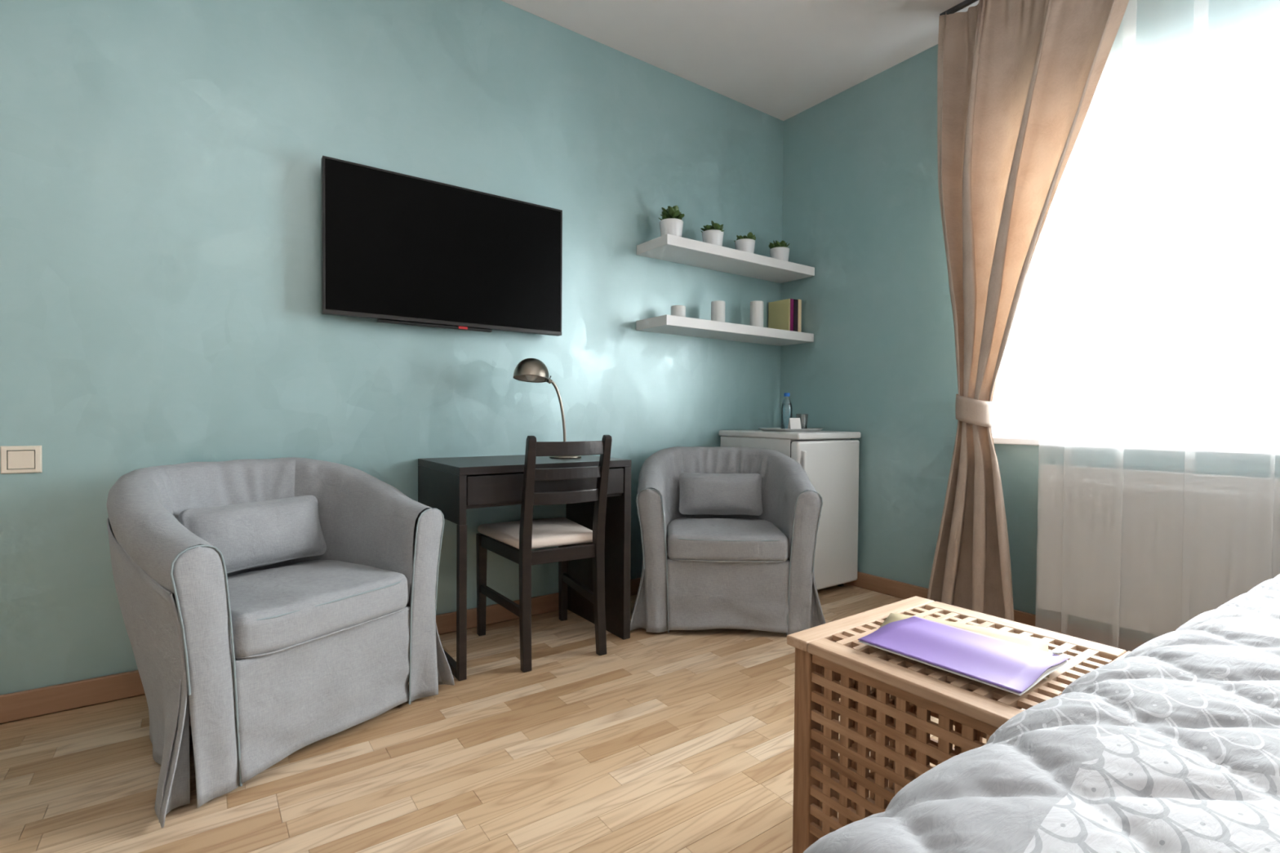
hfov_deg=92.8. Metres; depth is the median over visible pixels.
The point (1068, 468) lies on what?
grille
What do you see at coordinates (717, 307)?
pillar candle
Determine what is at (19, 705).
baseboard
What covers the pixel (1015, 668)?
folder
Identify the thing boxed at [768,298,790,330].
book
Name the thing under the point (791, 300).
book
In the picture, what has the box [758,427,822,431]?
serving tray
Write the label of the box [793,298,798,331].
book
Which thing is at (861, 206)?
wall
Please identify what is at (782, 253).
pot
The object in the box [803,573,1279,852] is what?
bedspread
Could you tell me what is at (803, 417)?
drinking glass
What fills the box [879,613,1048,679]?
folder
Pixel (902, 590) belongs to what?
baseboard
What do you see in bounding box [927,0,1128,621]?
curtain
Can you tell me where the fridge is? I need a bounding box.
[719,429,860,590]
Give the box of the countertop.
[719,429,860,439]
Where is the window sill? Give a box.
[992,435,1279,455]
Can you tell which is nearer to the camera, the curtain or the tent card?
the curtain
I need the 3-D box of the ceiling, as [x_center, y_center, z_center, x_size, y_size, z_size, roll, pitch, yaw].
[-0.019,-1.893,0.514,5.900,0.100,4.650,0,1,-36]
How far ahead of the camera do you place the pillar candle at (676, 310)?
3.13 m
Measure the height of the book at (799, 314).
0.210 m
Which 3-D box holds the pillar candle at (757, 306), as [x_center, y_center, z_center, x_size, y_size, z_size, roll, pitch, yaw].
[0.669,-0.635,3.498,0.076,0.172,0.076,0,1,-36]
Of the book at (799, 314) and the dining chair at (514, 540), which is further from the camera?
the book at (799, 314)
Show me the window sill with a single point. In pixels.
(1192, 446)
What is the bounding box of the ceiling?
[500,0,979,120]
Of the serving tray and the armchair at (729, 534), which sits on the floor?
the armchair at (729, 534)
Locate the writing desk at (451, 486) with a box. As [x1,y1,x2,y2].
[417,454,631,680]
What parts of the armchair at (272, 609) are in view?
seam cord, panel, armrest, arm panel, backrest, armrest, arm panel, panel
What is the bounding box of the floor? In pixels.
[0,583,986,852]
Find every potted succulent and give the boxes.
[658,205,684,236]
[701,220,724,246]
[733,231,755,253]
[768,240,790,261]
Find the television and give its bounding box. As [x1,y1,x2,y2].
[320,155,562,336]
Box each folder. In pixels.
[857,616,1069,695]
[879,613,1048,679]
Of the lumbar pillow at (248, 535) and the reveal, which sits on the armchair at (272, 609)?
the lumbar pillow at (248, 535)
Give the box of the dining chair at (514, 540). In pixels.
[475,435,612,672]
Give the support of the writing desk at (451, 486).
on the floor
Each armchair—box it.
[106,457,454,827]
[630,446,826,635]
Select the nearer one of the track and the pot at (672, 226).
the track
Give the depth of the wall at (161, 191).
2.26 m
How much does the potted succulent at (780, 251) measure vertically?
0.154 m
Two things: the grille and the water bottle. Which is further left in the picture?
the water bottle
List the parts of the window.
pane, sash, handle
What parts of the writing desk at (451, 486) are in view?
panel, floor rail, leg, panel, drawer, panel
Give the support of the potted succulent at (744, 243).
on the floating shelf at (668, 247)
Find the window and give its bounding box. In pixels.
[997,40,1279,444]
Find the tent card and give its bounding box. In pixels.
[787,417,801,428]
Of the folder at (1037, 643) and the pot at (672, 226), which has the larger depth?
the pot at (672, 226)
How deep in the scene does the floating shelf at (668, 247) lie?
3.26 m
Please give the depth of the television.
2.46 m
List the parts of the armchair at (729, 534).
panel, arm panel, armrest, backrest, armrest, arm panel, panel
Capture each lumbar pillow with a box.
[178,495,326,573]
[679,472,762,515]
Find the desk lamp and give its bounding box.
[512,358,581,458]
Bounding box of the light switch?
[0,445,42,474]
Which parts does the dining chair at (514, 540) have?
leg, seat rail, leg, seat rail, leg, rail, rail, rail, seat rail, leg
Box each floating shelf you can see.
[635,314,813,346]
[636,233,814,283]
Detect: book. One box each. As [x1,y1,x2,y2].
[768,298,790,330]
[790,298,793,331]
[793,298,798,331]
[797,299,801,332]
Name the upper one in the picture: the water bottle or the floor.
the water bottle
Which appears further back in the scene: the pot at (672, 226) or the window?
the pot at (672, 226)
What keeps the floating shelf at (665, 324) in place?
attached to the wall at (161, 191)
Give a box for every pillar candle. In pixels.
[671,305,685,316]
[711,300,724,322]
[750,300,763,327]
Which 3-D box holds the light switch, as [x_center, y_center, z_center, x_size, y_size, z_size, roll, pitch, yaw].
[-1.869,0.100,1.842,0.089,0.083,0.012,0,1,-36]
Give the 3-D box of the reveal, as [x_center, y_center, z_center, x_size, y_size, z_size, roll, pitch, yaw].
[2.163,-0.662,2.175,0.168,1.450,1.750,0,1,-36]
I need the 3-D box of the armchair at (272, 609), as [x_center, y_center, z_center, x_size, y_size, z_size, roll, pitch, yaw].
[-1.136,0.504,1.886,0.704,0.777,0.852,1,1,31]
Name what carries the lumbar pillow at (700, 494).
on the armchair at (729, 534)
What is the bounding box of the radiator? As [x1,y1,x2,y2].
[1037,464,1279,635]
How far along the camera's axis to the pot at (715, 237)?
3.24 m
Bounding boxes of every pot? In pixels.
[659,217,683,236]
[702,229,724,246]
[734,238,755,253]
[769,246,790,261]
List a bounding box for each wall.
[0,0,783,695]
[779,0,1279,641]
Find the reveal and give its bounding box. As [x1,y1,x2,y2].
[991,13,1279,435]
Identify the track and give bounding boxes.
[939,0,977,15]
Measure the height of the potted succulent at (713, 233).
0.165 m
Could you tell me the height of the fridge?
0.854 m
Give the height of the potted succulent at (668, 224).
0.185 m
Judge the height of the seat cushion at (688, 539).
0.138 m
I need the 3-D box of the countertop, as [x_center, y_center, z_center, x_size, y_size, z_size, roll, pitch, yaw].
[0.828,0.042,3.407,0.520,0.034,0.579,0,1,-36]
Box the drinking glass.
[795,413,808,428]
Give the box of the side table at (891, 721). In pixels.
[786,595,1131,852]
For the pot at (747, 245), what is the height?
0.104 m
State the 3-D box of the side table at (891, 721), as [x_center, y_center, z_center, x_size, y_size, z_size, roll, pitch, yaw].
[0.638,0.676,1.204,0.486,0.487,0.486,0,1,-36]
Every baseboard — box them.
[0,577,640,723]
[844,571,1146,651]
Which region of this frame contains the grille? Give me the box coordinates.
[1042,464,1279,481]
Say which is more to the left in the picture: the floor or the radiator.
the floor
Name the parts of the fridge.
handle, door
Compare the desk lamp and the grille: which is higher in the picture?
the desk lamp
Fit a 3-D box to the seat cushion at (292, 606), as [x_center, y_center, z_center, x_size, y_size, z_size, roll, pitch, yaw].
[-1.062,0.515,1.838,0.512,0.138,0.516,1,1,31]
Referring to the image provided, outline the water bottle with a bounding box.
[780,392,792,428]
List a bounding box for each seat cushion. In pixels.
[171,560,408,657]
[666,517,788,561]

